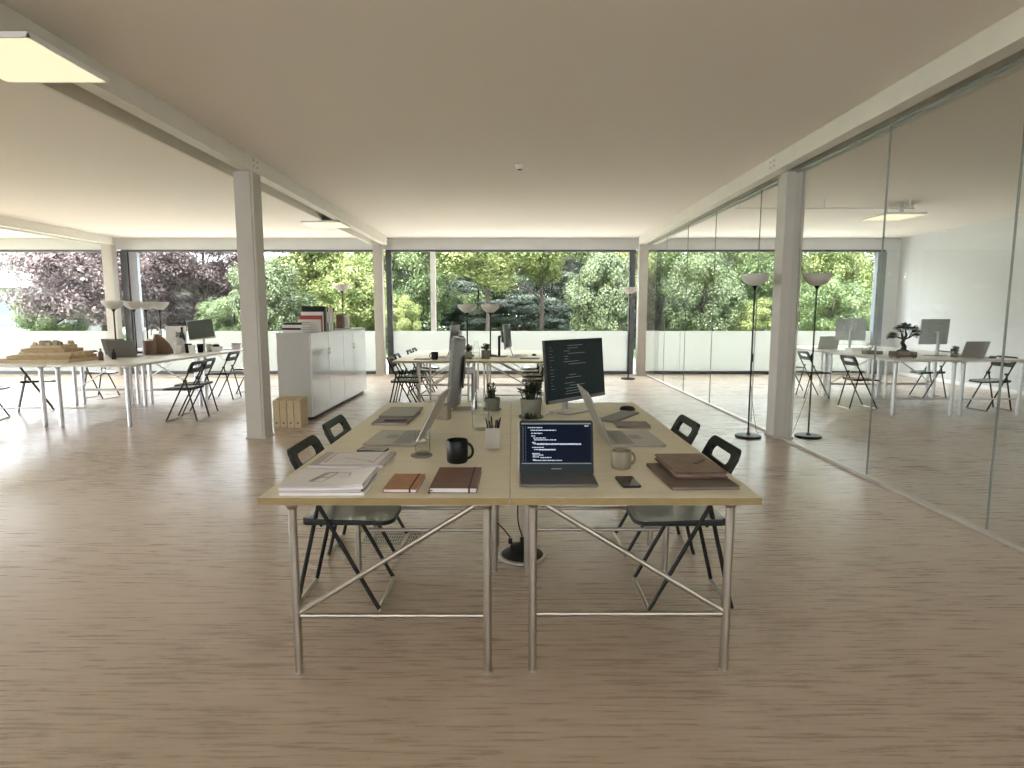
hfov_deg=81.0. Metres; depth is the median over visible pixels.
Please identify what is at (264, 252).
tree
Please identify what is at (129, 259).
window
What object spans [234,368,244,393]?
folding chair
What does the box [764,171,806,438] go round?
column
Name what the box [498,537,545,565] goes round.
hub
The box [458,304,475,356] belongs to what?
table lamp
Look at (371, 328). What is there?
shrub
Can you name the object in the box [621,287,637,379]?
floor lamp
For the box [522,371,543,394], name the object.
folding chair
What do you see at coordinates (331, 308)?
binder
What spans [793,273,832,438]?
floor lamp
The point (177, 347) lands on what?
cup
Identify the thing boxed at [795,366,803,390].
folding chair
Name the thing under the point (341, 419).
folding chair
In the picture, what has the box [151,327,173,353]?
bag
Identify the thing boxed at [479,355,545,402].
desk
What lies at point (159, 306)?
table lamp
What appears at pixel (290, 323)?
book
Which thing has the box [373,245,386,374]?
column
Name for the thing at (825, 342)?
laptop
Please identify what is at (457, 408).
notebook
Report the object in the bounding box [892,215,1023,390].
wall
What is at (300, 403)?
binder
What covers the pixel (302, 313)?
binder
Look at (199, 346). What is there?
cup
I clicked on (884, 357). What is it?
desk
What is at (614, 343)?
window
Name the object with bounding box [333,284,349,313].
floor lamp
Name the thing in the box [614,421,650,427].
notebook
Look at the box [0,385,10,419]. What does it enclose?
folding chair
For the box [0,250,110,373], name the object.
window
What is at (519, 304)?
shrub
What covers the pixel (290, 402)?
binder
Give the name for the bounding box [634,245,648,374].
column
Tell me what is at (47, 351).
model
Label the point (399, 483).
notebook
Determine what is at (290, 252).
tree
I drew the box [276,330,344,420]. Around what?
storage cabinet
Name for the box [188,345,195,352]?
cup
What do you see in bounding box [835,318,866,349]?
monitor
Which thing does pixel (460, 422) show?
desk
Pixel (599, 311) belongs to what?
shrub
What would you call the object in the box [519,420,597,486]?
laptop
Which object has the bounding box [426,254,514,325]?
tree
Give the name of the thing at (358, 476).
drawing sheet
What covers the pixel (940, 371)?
folding chair
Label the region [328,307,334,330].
binder
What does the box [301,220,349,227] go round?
ceiling light
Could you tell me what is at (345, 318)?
picture
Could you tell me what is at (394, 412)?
tablet
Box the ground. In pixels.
[122,316,799,358]
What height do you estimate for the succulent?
0.073 m
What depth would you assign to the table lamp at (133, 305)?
9.50 m
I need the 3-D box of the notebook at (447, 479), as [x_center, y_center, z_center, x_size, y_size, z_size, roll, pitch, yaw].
[-0.231,0.398,2.491,0.190,0.023,0.334,0,7,1]
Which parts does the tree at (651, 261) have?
crown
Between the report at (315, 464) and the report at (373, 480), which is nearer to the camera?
the report at (373, 480)
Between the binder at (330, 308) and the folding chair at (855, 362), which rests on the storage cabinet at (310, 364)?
the binder at (330, 308)
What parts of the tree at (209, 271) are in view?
crown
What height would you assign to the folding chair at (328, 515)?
0.799 m
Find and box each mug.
[429,352,437,359]
[447,437,473,463]
[611,448,635,469]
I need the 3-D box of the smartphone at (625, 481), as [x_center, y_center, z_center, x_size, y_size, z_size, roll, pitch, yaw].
[0.481,0.406,2.490,0.078,0.008,0.152,0,7,-3]
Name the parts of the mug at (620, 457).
handle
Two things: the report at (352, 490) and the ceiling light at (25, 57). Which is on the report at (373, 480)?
the report at (352, 490)
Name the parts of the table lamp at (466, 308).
lamp shade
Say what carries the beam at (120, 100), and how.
attached to the ceiling
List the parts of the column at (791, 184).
plate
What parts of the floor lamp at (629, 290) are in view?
lamp shade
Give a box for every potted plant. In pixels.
[465,344,472,358]
[480,343,490,358]
[483,382,501,410]
[517,379,543,418]
[949,345,960,356]
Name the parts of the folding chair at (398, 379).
backrest, leg, leg, leg, leg, seat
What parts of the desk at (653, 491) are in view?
leg, leg, leg, leg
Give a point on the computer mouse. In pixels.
(625, 408)
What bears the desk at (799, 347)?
on the floor
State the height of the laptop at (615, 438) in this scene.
0.289 m
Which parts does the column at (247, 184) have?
plate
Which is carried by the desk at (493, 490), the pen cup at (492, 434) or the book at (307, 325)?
the pen cup at (492, 434)
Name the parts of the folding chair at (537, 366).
seat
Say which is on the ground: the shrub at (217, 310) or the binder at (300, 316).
the shrub at (217, 310)
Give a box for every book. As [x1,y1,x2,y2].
[282,324,310,327]
[282,327,309,329]
[283,329,310,332]
[284,322,309,324]
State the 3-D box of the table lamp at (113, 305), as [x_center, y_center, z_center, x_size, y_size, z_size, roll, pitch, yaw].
[-5.900,-0.825,8.915,0.300,0.823,0.300,0,7,0]
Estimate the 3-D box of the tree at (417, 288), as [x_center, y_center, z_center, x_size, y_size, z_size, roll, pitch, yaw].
[-3.532,-3.857,23.301,3.120,5.194,3.094,2,7,17]
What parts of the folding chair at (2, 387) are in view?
seat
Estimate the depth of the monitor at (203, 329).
10.09 m
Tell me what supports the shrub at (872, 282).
on the ground
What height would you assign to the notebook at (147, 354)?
0.012 m
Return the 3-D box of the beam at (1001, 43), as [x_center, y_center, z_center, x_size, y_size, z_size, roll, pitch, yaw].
[3.054,-2.162,4.452,0.393,0.171,18.350,0,7,0]
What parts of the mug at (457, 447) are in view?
handle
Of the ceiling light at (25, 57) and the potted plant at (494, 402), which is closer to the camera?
the ceiling light at (25, 57)
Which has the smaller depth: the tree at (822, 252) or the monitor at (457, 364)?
the monitor at (457, 364)
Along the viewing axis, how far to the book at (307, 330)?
7.87 m
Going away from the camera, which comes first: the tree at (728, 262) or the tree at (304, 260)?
the tree at (304, 260)
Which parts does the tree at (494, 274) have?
crown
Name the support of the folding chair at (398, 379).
on the floor
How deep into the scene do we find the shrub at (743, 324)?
20.81 m
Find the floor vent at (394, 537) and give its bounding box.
[361,532,424,542]
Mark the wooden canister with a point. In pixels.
(149, 345)
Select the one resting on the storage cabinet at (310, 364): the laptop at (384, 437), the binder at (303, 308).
the binder at (303, 308)
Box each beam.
[0,2,386,244]
[0,216,112,244]
[0,238,901,250]
[639,6,1023,244]
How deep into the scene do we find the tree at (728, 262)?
32.83 m
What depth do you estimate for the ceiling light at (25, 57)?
3.65 m
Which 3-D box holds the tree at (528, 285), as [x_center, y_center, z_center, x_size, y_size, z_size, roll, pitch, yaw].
[1.494,-5.550,32.317,5.530,6.990,5.648,-3,7,-25]
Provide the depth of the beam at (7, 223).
11.85 m
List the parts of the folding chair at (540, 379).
seat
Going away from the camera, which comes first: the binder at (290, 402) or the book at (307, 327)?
the binder at (290, 402)
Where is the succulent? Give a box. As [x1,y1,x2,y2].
[521,412,537,419]
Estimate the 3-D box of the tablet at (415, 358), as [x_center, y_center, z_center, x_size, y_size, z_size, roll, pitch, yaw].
[-1.340,-0.375,8.998,0.250,0.010,0.190,0,7,-2]
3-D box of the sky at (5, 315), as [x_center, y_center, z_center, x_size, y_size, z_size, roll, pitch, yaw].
[-28.000,-5.546,33.380,8.700,6.150,7.600,0,7,0]
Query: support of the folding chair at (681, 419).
on the floor
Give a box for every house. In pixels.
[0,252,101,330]
[144,289,230,330]
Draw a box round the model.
[0,340,97,362]
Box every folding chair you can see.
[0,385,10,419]
[17,367,55,412]
[84,350,120,398]
[162,360,209,421]
[174,357,218,415]
[207,351,241,399]
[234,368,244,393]
[287,435,400,610]
[322,414,408,557]
[386,356,422,402]
[393,353,426,402]
[406,349,435,395]
[412,347,439,391]
[521,363,538,383]
[521,364,543,396]
[522,367,543,377]
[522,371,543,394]
[613,414,699,557]
[626,435,741,610]
[795,350,830,398]
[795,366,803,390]
[837,355,879,408]
[908,350,950,397]
[966,355,1017,411]
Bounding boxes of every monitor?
[186,318,215,350]
[446,336,480,411]
[449,324,463,349]
[494,324,511,356]
[542,338,604,414]
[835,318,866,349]
[918,319,949,355]
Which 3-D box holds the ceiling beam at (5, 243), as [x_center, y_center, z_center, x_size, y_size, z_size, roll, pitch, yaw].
[-3.025,-3.237,13.906,23.950,0.260,0.220,0,7,0]
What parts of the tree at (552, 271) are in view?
crown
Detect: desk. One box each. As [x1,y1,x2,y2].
[0,354,138,426]
[46,354,207,426]
[80,347,196,403]
[148,347,243,403]
[258,434,509,674]
[346,403,510,545]
[392,355,481,402]
[409,350,481,397]
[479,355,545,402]
[488,350,542,396]
[511,403,674,546]
[511,434,761,671]
[795,345,873,396]
[825,351,960,415]
[826,345,930,396]
[883,351,1023,415]
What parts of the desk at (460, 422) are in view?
leg, leg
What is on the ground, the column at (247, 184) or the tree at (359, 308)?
the tree at (359, 308)
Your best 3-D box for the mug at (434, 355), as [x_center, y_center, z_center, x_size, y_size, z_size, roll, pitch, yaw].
[-1.156,-0.421,8.934,0.117,0.115,0.105,2,7,18]
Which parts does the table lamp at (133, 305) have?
lamp shade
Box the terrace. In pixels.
[386,359,634,373]
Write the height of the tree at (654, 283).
6.308 m
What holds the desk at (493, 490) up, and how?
on the floor
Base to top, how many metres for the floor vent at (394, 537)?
0.007 m
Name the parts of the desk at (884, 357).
leg, leg, leg, leg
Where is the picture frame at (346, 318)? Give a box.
[344,316,349,327]
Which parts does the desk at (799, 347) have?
leg, leg, leg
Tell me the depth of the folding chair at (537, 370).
10.17 m
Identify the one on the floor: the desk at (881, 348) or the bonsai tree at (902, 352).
the desk at (881, 348)
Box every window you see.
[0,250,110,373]
[120,250,375,373]
[385,250,635,373]
[645,250,900,373]
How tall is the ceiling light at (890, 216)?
0.189 m
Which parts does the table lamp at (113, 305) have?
lamp shade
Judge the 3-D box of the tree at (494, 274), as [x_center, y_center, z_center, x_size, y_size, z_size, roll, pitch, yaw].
[-0.908,-3.881,21.812,4.666,5.590,4.594,-1,7,-5]
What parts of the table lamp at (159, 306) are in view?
lamp shade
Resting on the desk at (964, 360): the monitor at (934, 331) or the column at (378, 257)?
the monitor at (934, 331)
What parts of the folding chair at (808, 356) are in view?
leg, backrest, leg, leg, seat, leg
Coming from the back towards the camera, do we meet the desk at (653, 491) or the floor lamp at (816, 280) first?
the floor lamp at (816, 280)
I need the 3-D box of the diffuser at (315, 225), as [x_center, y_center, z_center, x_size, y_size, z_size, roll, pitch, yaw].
[-3.195,-2.736,10.330,0.626,0.006,0.636,0,7,0]
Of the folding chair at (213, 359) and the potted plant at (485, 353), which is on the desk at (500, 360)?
the potted plant at (485, 353)
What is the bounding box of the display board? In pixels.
[165,326,186,350]
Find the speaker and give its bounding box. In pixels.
[436,403,451,419]
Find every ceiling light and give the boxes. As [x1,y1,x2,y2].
[0,31,108,82]
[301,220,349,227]
[861,203,926,220]
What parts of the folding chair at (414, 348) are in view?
seat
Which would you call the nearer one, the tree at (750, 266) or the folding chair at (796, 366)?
the folding chair at (796, 366)
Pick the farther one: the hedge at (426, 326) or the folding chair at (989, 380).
the hedge at (426, 326)
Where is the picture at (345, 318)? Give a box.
[344,317,347,326]
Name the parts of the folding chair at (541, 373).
seat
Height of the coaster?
0.009 m
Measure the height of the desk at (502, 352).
0.740 m
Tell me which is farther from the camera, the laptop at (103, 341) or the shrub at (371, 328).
the shrub at (371, 328)
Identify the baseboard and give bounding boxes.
[897,372,1023,394]
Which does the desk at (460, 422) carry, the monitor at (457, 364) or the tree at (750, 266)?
the monitor at (457, 364)
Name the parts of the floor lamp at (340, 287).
lamp shade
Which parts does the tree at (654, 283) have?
crown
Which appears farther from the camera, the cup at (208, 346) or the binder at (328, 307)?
the cup at (208, 346)
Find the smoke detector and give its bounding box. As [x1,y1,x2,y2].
[515,164,524,169]
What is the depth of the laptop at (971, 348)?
8.63 m
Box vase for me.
[173,331,184,351]
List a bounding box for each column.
[101,245,123,374]
[233,171,273,438]
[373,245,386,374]
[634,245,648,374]
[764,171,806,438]
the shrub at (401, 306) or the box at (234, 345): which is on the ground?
the shrub at (401, 306)
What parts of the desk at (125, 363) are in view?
leg, leg, leg, leg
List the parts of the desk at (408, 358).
leg, leg, leg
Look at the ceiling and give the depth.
5.15 m
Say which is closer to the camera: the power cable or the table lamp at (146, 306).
the power cable
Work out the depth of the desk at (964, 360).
8.37 m
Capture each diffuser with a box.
[304,223,348,227]
[863,214,923,220]
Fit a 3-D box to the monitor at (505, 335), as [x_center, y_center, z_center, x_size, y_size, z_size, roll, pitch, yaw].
[-0.154,-0.693,9.534,0.222,0.512,0.600,1,7,8]
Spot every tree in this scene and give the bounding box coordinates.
[0,251,199,330]
[149,252,237,318]
[264,252,276,260]
[269,251,392,302]
[283,252,315,305]
[306,252,396,329]
[370,263,425,330]
[384,252,458,330]
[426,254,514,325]
[435,252,548,330]
[500,254,583,326]
[501,252,591,330]
[554,252,588,313]
[583,251,658,330]
[625,252,713,330]
[685,252,771,329]
[705,252,774,314]
[774,252,867,288]
[798,252,861,330]
[840,252,874,328]
[886,322,921,357]
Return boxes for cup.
[174,345,180,353]
[184,343,191,352]
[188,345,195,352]
[197,344,202,352]
[206,344,211,351]
[486,426,499,448]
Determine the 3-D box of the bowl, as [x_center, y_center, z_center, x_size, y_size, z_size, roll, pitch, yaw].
[-4.930,-0.605,9.998,0.210,0.130,0.210,0,7,0]
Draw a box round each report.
[278,472,376,492]
[279,469,376,489]
[279,475,377,495]
[308,451,395,467]
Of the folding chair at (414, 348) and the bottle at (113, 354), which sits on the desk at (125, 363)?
the bottle at (113, 354)
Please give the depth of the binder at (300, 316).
8.32 m
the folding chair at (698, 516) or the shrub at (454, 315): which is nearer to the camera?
the folding chair at (698, 516)
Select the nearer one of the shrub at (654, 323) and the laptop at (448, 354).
the laptop at (448, 354)
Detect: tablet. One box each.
[378,407,422,417]
[414,358,430,359]
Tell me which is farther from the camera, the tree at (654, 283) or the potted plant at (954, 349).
the tree at (654, 283)
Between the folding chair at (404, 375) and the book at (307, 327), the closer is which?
the book at (307, 327)
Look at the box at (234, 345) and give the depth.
10.67 m
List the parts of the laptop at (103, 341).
lid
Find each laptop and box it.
[101,339,137,354]
[106,340,142,357]
[363,386,450,445]
[438,350,449,357]
[507,342,527,355]
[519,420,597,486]
[577,384,665,446]
[814,336,839,348]
[950,341,990,356]
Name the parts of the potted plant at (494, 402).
pot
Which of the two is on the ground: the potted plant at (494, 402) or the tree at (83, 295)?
the tree at (83, 295)
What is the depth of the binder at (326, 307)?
8.63 m
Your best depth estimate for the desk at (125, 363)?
7.66 m
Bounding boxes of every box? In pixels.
[231,343,240,348]
[336,314,344,327]
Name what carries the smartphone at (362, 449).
on the desk at (493, 490)
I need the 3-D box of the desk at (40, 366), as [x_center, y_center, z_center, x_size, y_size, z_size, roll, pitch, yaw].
[-6.330,0.044,8.434,1.058,0.790,1.898,0,7,0]
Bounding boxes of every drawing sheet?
[279,466,376,486]
[320,451,389,464]
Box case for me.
[654,453,727,478]
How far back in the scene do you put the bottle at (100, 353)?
8.15 m
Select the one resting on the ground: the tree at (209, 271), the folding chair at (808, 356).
the tree at (209, 271)
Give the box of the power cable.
[517,505,522,535]
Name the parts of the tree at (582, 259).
crown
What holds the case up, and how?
on the document folder at (657, 469)
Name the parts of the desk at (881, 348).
leg, leg, leg, leg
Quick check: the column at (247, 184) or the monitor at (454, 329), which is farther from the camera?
the monitor at (454, 329)
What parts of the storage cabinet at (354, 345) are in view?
door, door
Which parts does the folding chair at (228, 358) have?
leg, seat, leg, leg, backrest, leg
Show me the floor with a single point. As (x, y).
(146, 619)
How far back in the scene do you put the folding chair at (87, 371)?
10.15 m
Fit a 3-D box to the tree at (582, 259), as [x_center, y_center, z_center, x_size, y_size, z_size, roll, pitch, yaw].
[1.979,-5.917,30.642,4.977,7.557,5.083,5,8,35]
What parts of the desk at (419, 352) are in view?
leg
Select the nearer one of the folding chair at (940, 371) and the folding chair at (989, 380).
the folding chair at (989, 380)
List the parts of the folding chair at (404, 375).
leg, seat, leg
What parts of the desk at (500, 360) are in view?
leg, leg, leg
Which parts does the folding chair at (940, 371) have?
leg, seat, leg, leg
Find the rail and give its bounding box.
[735,200,913,208]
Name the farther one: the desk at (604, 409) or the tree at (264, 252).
the tree at (264, 252)
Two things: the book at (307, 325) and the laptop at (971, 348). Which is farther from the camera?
the laptop at (971, 348)
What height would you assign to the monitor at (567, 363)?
0.519 m
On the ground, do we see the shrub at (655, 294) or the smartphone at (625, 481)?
the shrub at (655, 294)
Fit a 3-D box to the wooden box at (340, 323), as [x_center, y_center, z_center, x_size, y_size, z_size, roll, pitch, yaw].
[-2.790,-1.020,9.748,0.116,0.222,0.116,0,7,0]
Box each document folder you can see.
[371,411,419,424]
[646,463,739,490]
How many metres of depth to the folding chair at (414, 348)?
11.02 m
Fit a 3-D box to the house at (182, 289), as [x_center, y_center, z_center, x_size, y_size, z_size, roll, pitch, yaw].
[-20.200,-4.717,38.714,7.900,3.250,7.400,0,7,0]
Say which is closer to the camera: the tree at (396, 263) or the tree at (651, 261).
the tree at (651, 261)
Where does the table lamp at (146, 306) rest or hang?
on the desk at (82, 377)
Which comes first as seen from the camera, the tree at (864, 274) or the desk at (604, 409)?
the desk at (604, 409)
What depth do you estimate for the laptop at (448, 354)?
9.25 m
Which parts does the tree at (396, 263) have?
crown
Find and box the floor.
[0,374,1023,767]
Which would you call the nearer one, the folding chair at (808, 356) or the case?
the case
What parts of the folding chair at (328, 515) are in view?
backrest, leg, leg, leg, seat, leg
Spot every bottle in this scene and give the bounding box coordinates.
[98,348,103,359]
[111,349,115,358]
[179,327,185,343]
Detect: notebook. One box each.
[145,354,170,355]
[383,473,425,492]
[428,467,481,493]
[452,406,470,411]
[510,356,525,357]
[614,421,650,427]
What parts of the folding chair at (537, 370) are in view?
seat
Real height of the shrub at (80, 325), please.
2.482 m
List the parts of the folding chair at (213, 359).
leg, seat, leg, backrest, leg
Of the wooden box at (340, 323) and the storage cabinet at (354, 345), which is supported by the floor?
the storage cabinet at (354, 345)
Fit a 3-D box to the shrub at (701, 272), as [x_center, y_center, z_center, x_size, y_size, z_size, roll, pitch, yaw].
[6.681,-2.802,20.861,2.826,3.675,2.657,2,7,15]
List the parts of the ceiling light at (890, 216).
light frame, plate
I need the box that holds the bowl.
[210,344,222,351]
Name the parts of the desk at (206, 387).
leg, leg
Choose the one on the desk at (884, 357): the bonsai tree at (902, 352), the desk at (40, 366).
the bonsai tree at (902, 352)
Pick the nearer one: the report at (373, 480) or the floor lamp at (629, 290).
the report at (373, 480)
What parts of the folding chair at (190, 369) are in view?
leg, seat, leg, leg, backrest, leg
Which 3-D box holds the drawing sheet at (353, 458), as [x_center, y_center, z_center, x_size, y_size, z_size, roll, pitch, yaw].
[-0.742,0.351,2.858,0.270,0.004,0.245,0,7,1]
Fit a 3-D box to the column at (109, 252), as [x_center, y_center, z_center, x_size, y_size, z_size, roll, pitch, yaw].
[-9.180,-1.689,13.827,0.244,2.965,0.224,0,7,0]
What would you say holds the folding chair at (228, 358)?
on the floor
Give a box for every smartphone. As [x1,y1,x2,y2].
[356,447,388,451]
[615,476,640,487]
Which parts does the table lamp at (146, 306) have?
lamp shade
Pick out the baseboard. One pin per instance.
(898, 373)
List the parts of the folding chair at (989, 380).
leg, seat, leg, leg, backrest, leg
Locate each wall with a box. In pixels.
[644,56,1023,552]
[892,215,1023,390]
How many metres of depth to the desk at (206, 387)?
9.47 m
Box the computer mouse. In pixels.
[620,406,634,410]
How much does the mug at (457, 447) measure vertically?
0.108 m
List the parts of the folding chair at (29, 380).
leg, seat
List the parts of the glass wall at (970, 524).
floor rail, head rail, floor rail, head rail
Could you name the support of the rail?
hanging from the ceiling
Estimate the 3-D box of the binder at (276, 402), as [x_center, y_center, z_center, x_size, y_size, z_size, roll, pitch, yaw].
[-2.945,0.353,7.638,0.082,0.362,0.278,0,7,1]
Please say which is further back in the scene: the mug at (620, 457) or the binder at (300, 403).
the binder at (300, 403)
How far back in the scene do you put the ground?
29.52 m
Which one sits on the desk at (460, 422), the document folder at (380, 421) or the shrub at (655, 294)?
the document folder at (380, 421)
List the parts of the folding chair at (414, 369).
seat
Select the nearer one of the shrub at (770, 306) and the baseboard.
the baseboard
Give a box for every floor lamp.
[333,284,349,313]
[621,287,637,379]
[735,273,769,438]
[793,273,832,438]
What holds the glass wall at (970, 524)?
on the floor
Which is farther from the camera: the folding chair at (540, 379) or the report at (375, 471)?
the folding chair at (540, 379)
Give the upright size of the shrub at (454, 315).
2.506 m
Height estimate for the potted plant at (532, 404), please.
0.262 m
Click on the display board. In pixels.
(171, 331)
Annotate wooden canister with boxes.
[142,339,156,354]
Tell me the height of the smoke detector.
0.056 m
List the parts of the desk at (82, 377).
leg, leg, leg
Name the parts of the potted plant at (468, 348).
pot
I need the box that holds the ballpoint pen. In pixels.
[384,419,405,420]
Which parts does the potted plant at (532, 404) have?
pot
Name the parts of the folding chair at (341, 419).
leg, backrest, leg, leg, leg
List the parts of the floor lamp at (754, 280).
cord, lamp shade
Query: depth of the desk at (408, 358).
8.74 m
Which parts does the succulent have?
dish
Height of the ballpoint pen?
0.008 m
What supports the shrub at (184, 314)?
on the ground
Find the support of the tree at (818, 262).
on the ground
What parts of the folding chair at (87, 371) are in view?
leg, seat, leg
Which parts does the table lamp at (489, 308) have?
lamp shade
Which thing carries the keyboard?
on the desk at (604, 409)
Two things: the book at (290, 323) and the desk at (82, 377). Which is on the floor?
the desk at (82, 377)
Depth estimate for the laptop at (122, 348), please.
8.64 m
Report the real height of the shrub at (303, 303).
2.796 m
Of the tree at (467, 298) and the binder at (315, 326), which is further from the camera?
the tree at (467, 298)
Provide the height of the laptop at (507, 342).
0.235 m
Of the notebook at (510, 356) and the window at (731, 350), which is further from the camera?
the window at (731, 350)
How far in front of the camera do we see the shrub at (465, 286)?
25.81 m
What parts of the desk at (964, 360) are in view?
leg, leg, leg, leg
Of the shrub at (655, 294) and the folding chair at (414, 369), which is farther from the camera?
the shrub at (655, 294)
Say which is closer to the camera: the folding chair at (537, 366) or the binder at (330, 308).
the binder at (330, 308)
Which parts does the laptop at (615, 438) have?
lid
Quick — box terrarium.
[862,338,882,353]
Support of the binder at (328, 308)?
on the storage cabinet at (310, 364)
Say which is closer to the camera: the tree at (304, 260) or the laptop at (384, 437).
the laptop at (384, 437)
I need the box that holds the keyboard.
[601,410,638,422]
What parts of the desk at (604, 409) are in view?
leg, leg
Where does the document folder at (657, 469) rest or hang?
on the desk at (653, 491)
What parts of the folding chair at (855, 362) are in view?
leg, backrest, leg, leg, seat, leg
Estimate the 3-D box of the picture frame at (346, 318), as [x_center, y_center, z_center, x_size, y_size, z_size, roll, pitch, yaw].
[-2.860,-1.058,10.226,0.170,0.215,0.026,-1,7,-10]
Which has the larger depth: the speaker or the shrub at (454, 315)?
the shrub at (454, 315)
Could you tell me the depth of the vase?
9.79 m
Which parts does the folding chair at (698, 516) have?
leg, seat, leg, leg, leg, backrest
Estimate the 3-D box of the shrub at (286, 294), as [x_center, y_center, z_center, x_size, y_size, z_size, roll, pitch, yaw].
[-8.375,-2.647,20.374,2.480,3.481,2.638,-2,7,-16]
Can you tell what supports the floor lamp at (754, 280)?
on the floor
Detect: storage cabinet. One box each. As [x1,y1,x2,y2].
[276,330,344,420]
[335,328,366,402]
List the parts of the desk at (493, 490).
leg, leg, leg, leg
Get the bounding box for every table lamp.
[101,300,124,356]
[123,301,143,352]
[140,302,155,338]
[152,302,168,335]
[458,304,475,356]
[481,304,499,356]
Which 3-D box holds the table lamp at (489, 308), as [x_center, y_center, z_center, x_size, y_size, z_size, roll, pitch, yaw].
[-0.345,-0.852,9.566,0.300,0.823,0.300,0,7,0]
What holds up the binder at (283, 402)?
on the floor
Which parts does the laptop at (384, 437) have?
lid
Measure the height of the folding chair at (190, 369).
0.799 m
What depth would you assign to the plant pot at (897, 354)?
8.53 m
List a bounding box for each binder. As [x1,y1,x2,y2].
[272,396,286,427]
[280,396,293,427]
[287,396,299,427]
[294,396,307,427]
[298,319,320,331]
[299,315,322,331]
[301,306,326,330]
[301,312,323,331]
[326,307,328,330]
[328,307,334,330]
[328,308,329,330]
[330,308,331,330]
[331,308,332,330]
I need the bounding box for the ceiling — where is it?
[0,0,1023,237]
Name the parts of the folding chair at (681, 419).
leg, backrest, leg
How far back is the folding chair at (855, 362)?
9.01 m
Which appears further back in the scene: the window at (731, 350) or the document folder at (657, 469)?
the window at (731, 350)
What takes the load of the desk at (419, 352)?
on the floor
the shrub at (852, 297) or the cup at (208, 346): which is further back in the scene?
the shrub at (852, 297)
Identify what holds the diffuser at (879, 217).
attached to the ceiling light at (890, 216)
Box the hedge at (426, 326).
[232,314,804,330]
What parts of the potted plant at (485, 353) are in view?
pot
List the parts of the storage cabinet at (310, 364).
door, door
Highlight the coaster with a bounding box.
[411,452,431,457]
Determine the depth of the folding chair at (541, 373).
9.54 m
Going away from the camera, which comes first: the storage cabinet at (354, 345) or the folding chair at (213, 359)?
the folding chair at (213, 359)
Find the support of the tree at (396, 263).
on the ground
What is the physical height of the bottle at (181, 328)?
0.400 m
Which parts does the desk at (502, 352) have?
leg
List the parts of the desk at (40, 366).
leg, leg, leg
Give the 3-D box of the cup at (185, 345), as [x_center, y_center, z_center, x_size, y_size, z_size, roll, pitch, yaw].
[-5.210,-0.575,9.659,0.110,0.150,0.110,0,7,0]
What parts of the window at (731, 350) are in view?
panel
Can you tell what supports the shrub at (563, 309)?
on the ground
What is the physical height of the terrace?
0.030 m
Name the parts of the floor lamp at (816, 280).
lamp shade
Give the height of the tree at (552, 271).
5.889 m
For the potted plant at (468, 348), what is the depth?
9.02 m
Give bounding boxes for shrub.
[7,295,93,330]
[141,272,236,330]
[193,296,240,330]
[225,255,302,330]
[266,284,307,330]
[299,280,387,343]
[374,293,422,336]
[393,293,469,330]
[423,274,533,330]
[464,299,571,330]
[505,267,587,330]
[562,252,636,330]
[589,287,666,337]
[609,287,699,344]
[663,252,748,330]
[698,292,772,330]
[716,296,771,330]
[798,274,871,330]
[799,282,872,330]
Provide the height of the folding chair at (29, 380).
0.799 m

